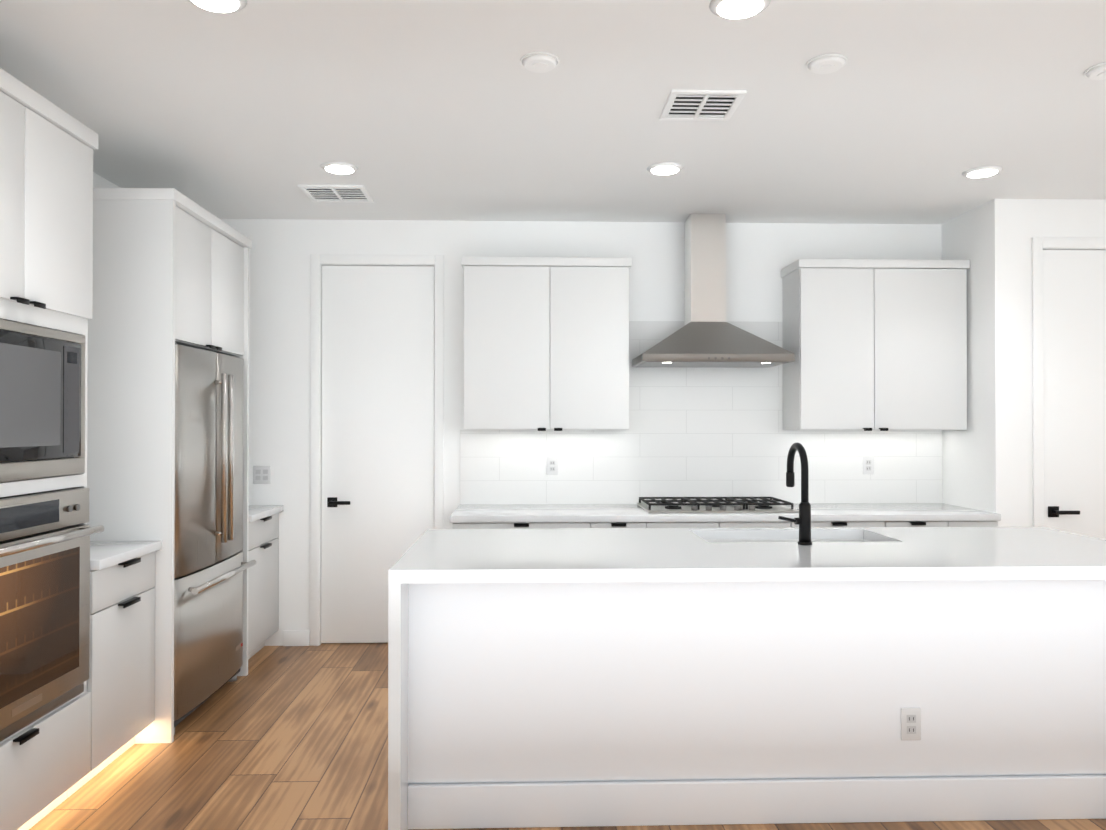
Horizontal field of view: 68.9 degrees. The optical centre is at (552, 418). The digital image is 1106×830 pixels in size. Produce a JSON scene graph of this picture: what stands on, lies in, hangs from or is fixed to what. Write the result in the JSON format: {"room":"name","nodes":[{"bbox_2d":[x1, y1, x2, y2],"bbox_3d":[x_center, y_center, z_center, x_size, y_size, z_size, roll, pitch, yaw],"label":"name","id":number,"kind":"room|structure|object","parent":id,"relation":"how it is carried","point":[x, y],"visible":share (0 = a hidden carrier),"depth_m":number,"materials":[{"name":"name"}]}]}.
{"room":"kitchen","nodes":[
{"label":"kitchen","id":0,"kind":"room"},
{"bbox_2d":[93,172,119,187],"bbox_3d":[-2.371,0.056,1.210,0.100,2.750,8.140,0,0,-2],"label":"wall","id":1,"kind":"structure","parent":0,"point":[99,181],"depth_m":4.32,"materials":[{"name":"white paint"}]},
{"bbox_2d":[0,68,99,339],"bbox_3d":[-2.054,-0.710,2.656,0.618,0.778,0.840,0,0,-2],"label":"upper cabinet","id":2,"kind":"object","parent":1,"relation":"attached to","point":[50,204],"depth_m":2.79,"materials":[{"name":"white paint"}]},
{"bbox_2d":[0,319,84,481],"bbox_3d":[-1.976,-0.057,2.654,0.478,0.517,0.760,0,0,-2],"label":"microwave","id":3,"kind":"object","parent":2,"relation":"in","point":[42,401],"visible":1,"depth_m":2.74,"materials":[{"name":"grey metal"}]},
{"bbox_2d":[60,188,247,359],"bbox_3d":[-2.074,-0.693,4.101,0.668,0.670,0.940,0,0,-2],"label":"upper cabinet","id":4,"kind":"object","parent":1,"relation":"attached to","point":[133,286],"depth_m":3.62,"materials":[{"name":"white paint"}]},
{"bbox_2d":[0,0,1105,223],"bbox_3d":[1.329,-1.369,1.285,7.700,0.100,8.240,0,0,-2],"label":"ceiling","id":5,"kind":"structure","parent":0,"point":[910,111],"depth_m":3.33,"materials":[{"name":"white paint"}]},
{"bbox_2d":[188,0,246,12],"bbox_3d":[-1.050,-1.302,2.502,0.190,0.014,0.190,0,0,-2],"label":"recessed light","id":6,"kind":"object","parent":5,"relation":"in","point":[223,6],"visible":1,"depth_m":2.53,"materials":[{"name":"white plastic"}]},
{"bbox_2d":[298,184,373,202],"bbox_3d":[-1.235,-1.288,4.617,0.360,0.012,0.320,0,0,-2],"label":"ceiling vent","id":7,"kind":"object","parent":5,"relation":"in","point":[341,193],"visible":1,"depth_m":4.59,"materials":[{"name":"white metal"}]},
{"bbox_2d":[321,162,357,173],"bbox_3d":[-1.101,-1.290,4.161,0.190,0.014,0.190,0,0,-2],"label":"recessed light","id":8,"kind":"object","parent":5,"relation":"in","point":[340,168],"visible":0.96,"depth_m":4.13,"materials":[{"name":"white plastic"}]},
{"bbox_2d":[520,52,559,72],"bbox_3d":[-0.048,-1.295,2.943,0.144,0.022,0.144,0,0,-2],"label":"ceiling detector","id":9,"kind":"object","parent":5,"relation":"attached to","point":[539,62],"visible":0.98,"depth_m":2.91,"materials":[{"name":"white plastic"}]},
{"bbox_2d":[647,162,682,174],"bbox_3d":[0.579,-1.290,4.173,0.190,0.014,0.190,0,0,-2],"label":"recessed light","id":10,"kind":"object","parent":5,"relation":"in","point":[665,168],"visible":0.98,"depth_m":4.14,"materials":[{"name":"white plastic"}]},
{"bbox_2d":[659,89,746,120],"bbox_3d":[0.615,-1.297,3.343,0.300,0.012,0.300,0,0,-2],"label":"ceiling vent","id":11,"kind":"object","parent":5,"relation":"in","point":[698,105],"visible":1,"depth_m":3.32,"materials":[{"name":"white metal"}]},
{"bbox_2d":[709,0,770,18],"bbox_3d":[0.590,-1.302,2.542,0.190,0.014,0.190,0,0,-2],"label":"recessed light","id":12,"kind":"object","parent":5,"relation":"in","point":[734,9],"visible":1,"depth_m":2.55,"materials":[{"name":"white plastic"}]},
{"bbox_2d":[806,53,846,73],"bbox_3d":[1.002,-1.295,2.955,0.144,0.022,0.144,0,0,-2],"label":"ceiling detector","id":13,"kind":"object","parent":5,"relation":"attached to","point":[826,63],"visible":1,"depth_m":2.93,"materials":[{"name":"white plastic"}]},
{"bbox_2d":[962,166,1002,177],"bbox_3d":[2.248,-1.290,4.224,0.190,0.014,0.190,0,0,-2],"label":"recessed light","id":14,"kind":"object","parent":5,"relation":"in","point":[981,171],"visible":1,"depth_m":4.20,"materials":[{"name":"white plastic"}]},
{"bbox_2d":[1084,62,1105,79],"bbox_3d":[2.066,-1.294,3.008,0.144,0.022,0.144,0,0,-2],"label":"ceiling detector","id":15,"kind":"object","parent":5,"relation":"attached to","point":[1096,72],"visible":1,"depth_m":3.00,"materials":[{"name":"white plastic"}]},
{"bbox_2d":[29,643,1105,829],"bbox_3d":[1.329,1.481,1.264,7.700,0.100,8.240,0,0,-2],"label":"floor","id":16,"kind":"structure","parent":0,"point":[286,738],"depth_m":3.34,"materials":[{"name":"brown wood"}]},
{"bbox_2d":[0,688,95,829],"bbox_3d":[-2.054,1.234,2.642,0.618,0.415,0.840,0,0,-2],"label":"base cabinet","id":17,"kind":"object","parent":16,"relation":"on","point":[45,762],"depth_m":2.80,"materials":[{"name":"white paint"}]},
{"bbox_2d":[0,487,103,741],"bbox_3d":[-1.984,0.640,2.648,0.643,0.767,0.790,0,0,-2],"label":"wall oven","id":18,"kind":"object","parent":17,"relation":"in","point":[44,597],"visible":1,"depth_m":2.74,"materials":[{"name":"grey metal"}]},
{"bbox_2d":[84,552,159,774],"bbox_3d":[-2.075,1.014,3.328,0.618,0.865,0.526,0,0,-2],"label":"base cabinet","id":19,"kind":"object","parent":16,"relation":"on","point":[124,647],"depth_m":3.33,"materials":[{"name":"white paint"}]},
{"bbox_2d":[90,540,163,571],"bbox_3d":[-2.061,0.560,3.332,0.646,0.038,0.526,0,0,-2],"label":"countertop","id":20,"kind":"structure","parent":19,"relation":"on","point":[103,553],"depth_m":3.37,"materials":[{"name":"white stone"}]},
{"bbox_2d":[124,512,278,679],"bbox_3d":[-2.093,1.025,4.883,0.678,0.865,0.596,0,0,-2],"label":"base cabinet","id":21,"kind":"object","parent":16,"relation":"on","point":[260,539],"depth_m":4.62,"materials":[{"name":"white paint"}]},
{"bbox_2d":[124,504,283,523],"bbox_3d":[-2.079,0.572,4.887,0.706,0.038,0.596,0,0,-2],"label":"countertop","id":22,"kind":"structure","parent":21,"relation":"on","point":[251,513],"depth_m":4.57,"materials":[{"name":"white stone"}]},
{"bbox_2d":[174,343,255,734],"bbox_3d":[-2.011,0.552,4.094,0.737,1.800,0.910,0,0,-2],"label":"refrigerator","id":23,"kind":"object","parent":16,"relation":"on","point":[210,565],"visible":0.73,"depth_m":3.96,"materials":[{"name":"grey metal"}]},
{"bbox_2d":[452,521,593,528],"bbox_3d":[-0.190,1.026,4.921,0.790,0.865,0.638,0,0,-2],"label":"base cabinet","id":24,"kind":"object","parent":16,"relation":"on","point":[557,524],"depth_m":4.61,"materials":[{"name":"white paint"}]},
{"bbox_2d":[450,501,1000,524],"bbox_3d":[0.994,0.572,4.945,3.178,0.038,0.657,0,0,-2],"label":"countertop","id":25,"kind":"structure","parent":24,"relation":"on","point":[833,510],"depth_m":4.66,"materials":[{"name":"white stone"}]},
{"bbox_2d":[637,497,798,512],"bbox_3d":[0.995,0.528,4.972,0.890,0.050,0.520,0,0,-2],"label":"cooktop","id":26,"kind":"object","parent":25,"relation":"in","point":[721,505],"visible":0.98,"depth_m":4.84,"materials":[{"name":"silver metal"}]},
{"bbox_2d":[594,521,649,527],"bbox_3d":[0.365,1.026,4.938,0.320,0.865,0.638,0,0,-2],"label":"base cabinet","id":27,"kind":"object","parent":16,"relation":"on","point":[597,524],"depth_m":4.62,"materials":[{"name":"white paint"}]},
{"bbox_2d":[650,521,721,527],"bbox_3d":[0.735,1.026,4.949,0.420,0.865,0.638,0,0,-2],"label":"base cabinet","id":28,"kind":"object","parent":16,"relation":"on","point":[653,524],"depth_m":4.63,"materials":[{"name":"white paint"}]},
{"bbox_2d":[404,587,1105,829],"bbox_3d":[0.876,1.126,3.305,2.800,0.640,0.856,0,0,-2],"label":"kitchen island","id":29,"kind":"object","parent":16,"relation":"on","point":[577,677],"depth_m":2.88,"materials":[{"name":"white wood"}]},
{"bbox_2d":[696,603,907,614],"bbox_3d":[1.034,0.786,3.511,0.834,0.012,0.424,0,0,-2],"label":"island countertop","id":30,"kind":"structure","parent":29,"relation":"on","point":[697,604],"depth_m":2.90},
{"bbox_2d":[778,442,811,544],"bbox_3d":[0.971,0.301,3.327,0.134,0.408,0.226,0,0,-2],"label":"faucet","id":31,"kind":"object","parent":30,"relation":"on","point":[803,521],"visible":1,"depth_m":3.23,"materials":[{"name":"black metal"}]},
{"bbox_2d":[901,708,920,739],"bbox_3d":[1.288,1.098,2.902,0.072,0.116,0.008,0,0,-2],"label":"outlet","id":32,"kind":"object","parent":29,"relation":"attached to","point":[910,717],"depth_m":2.90,"materials":[{"name":"white plastic"}]},
{"bbox_2d":[722,521,793,527],"bbox_3d":[1.155,1.026,4.962,0.420,0.865,0.638,0,0,-2],"label":"base cabinet","id":33,"kind":"object","parent":16,"relation":"on","point":[725,524],"depth_m":4.65,"materials":[{"name":"white paint"}]},
{"bbox_2d":[794,521,889,527],"bbox_3d":[1.639,1.026,4.977,0.550,0.865,0.638,0,0,-2],"label":"base cabinet","id":34,"kind":"object","parent":16,"relation":"on","point":[813,523],"depth_m":4.66,"materials":[{"name":"white paint"}]},
{"bbox_2d":[890,521,953,526],"bbox_3d":[2.099,1.026,4.992,0.370,0.865,0.638,0,0,-2],"label":"base cabinet","id":35,"kind":"object","parent":16,"relation":"on","point":[892,523],"depth_m":4.68,"materials":[{"name":"white paint"}]},
{"bbox_2d":[954,521,997,526],"bbox_3d":[2.433,1.026,5.002,0.298,0.865,0.638,0,0,-2],"label":"base cabinet","id":36,"kind":"object","parent":16,"relation":"on","point":[956,523],"depth_m":4.69,"materials":[{"name":"white paint"}]},
{"bbox_2d":[221,219,941,645],"bbox_3d":[0.114,0.086,5.309,5.120,2.750,0.100,0,0,-2],"label":"wall","id":37,"kind":"structure","parent":0,"point":[759,255],"depth_m":5.24,"materials":[{"name":"white paint"}]},
{"bbox_2d":[253,466,270,483],"bbox_3d":[-1.874,0.360,5.191,0.114,0.116,0.007,0,0,-2],"label":"electrical outlet","id":38,"kind":"object","parent":37,"relation":"attached to","point":[261,474],"visible":1,"depth_m":5.19,"materials":[{"name":"white plastic"}]},
{"bbox_2d":[283,630,309,645],"bbox_3d":[0.538,1.409,4.949,4.526,0.100,0.622,0,0,-2],"label":"baseboard","id":39,"kind":"structure","parent":37,"relation":"attached to","point":[296,637],"depth_m":5.18,"materials":[{"name":"white wood"}]},
{"bbox_2d":[309,254,443,645],"bbox_3d":[-1.136,0.199,5.211,0.859,2.522,0.012,0,0,-2],"label":"door frame","id":40,"kind":"structure","parent":37,"relation":"attached to","point":[317,260],"depth_m":5.20,"materials":[{"name":"white wood"}]},
{"bbox_2d":[321,266,434,642],"bbox_3d":[-1.137,0.229,5.232,0.727,2.448,0.098,0,0,-2],"label":"back door","id":41,"kind":"structure","parent":37,"relation":"in","point":[378,335],"depth_m":5.24,"materials":[{"name":"white wood"}]},
{"bbox_2d":[462,257,633,432],"bbox_3d":[-0.044,-0.456,5.082,1.010,1.050,0.348,0,0,-2],"label":"upper cabinet","id":42,"kind":"object","parent":37,"relation":"attached to","point":[554,347],"depth_m":4.91,"materials":[{"name":"white paint"}]},
{"bbox_2d":[460,321,942,504],"bbox_3d":[0.984,-0.023,5.281,3.178,1.233,0.006,0,0,-2],"label":"backsplash","id":43,"kind":"structure","parent":37,"relation":"attached to","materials":[{"name":"tile"}]},
{"bbox_2d":[547,457,557,474],"bbox_3d":[-0.004,0.306,5.241,0.072,0.116,0.008,0,0,-2],"label":"electrical outlet","id":44,"kind":"object","parent":43,"relation":"attached to","point":[552,465],"visible":1,"depth_m":5.24,"materials":[{"name":"white plastic"}]},
{"bbox_2d":[863,457,873,473],"bbox_3d":[2.075,0.306,5.305,0.072,0.116,0.008,0,0,-2],"label":"electrical outlet","id":45,"kind":"object","parent":43,"relation":"attached to","point":[868,465],"visible":1,"depth_m":5.30,"materials":[{"name":"white plastic"}]},
{"bbox_2d":[632,214,794,367],"bbox_3d":[0.978,-0.812,5.036,0.910,0.956,0.492,0,0,-2],"label":"range hood","id":46,"kind":"object","parent":37,"relation":"attached to","point":[706,335],"visible":1,"depth_m":5.06,"materials":[{"name":"silver metal"}]},
{"bbox_2d":[778,259,877,432],"bbox_3d":[1.745,-0.455,5.137,0.460,1.050,0.348,0,0,-2],"label":"upper cabinet","id":47,"kind":"object","parent":37,"relation":"attached to","point":[830,306],"depth_m":4.96,"materials":[{"name":"white paint"}]},
{"bbox_2d":[878,259,969,432],"bbox_3d":[2.266,-0.455,5.153,0.583,1.050,0.348,0,0,-2],"label":"upper cabinet","id":48,"kind":"object","parent":37,"relation":"attached to","point":[922,304],"depth_m":4.98,"materials":[{"name":"white paint"}]},
{"bbox_2d":[941,199,1105,526],"bbox_3d":[3.773,0.084,5.066,2.380,2.750,0.610,0,0,-2],"label":"wall","id":49,"kind":"structure","parent":0,"point":[988,459],"depth_m":4.75,"materials":[{"name":"white paint"}]},
{"bbox_2d":[1032,237,1105,526],"bbox_3d":[3.283,0.196,4.737,0.944,2.522,0.012,0,0,-2],"label":"door frame","id":50,"kind":"structure","parent":49,"relation":"attached to","point":[1039,244],"depth_m":4.72,"materials":[{"name":"white wood"}]},
{"bbox_2d":[1043,250,1105,539],"bbox_3d":[3.282,0.225,4.758,0.812,2.448,0.098,0,0,-2],"label":"door","id":51,"kind":"structure","parent":49,"relation":"in","point":[1074,356],"depth_m":4.76,"materials":[{"name":"white wood"}]}
]}

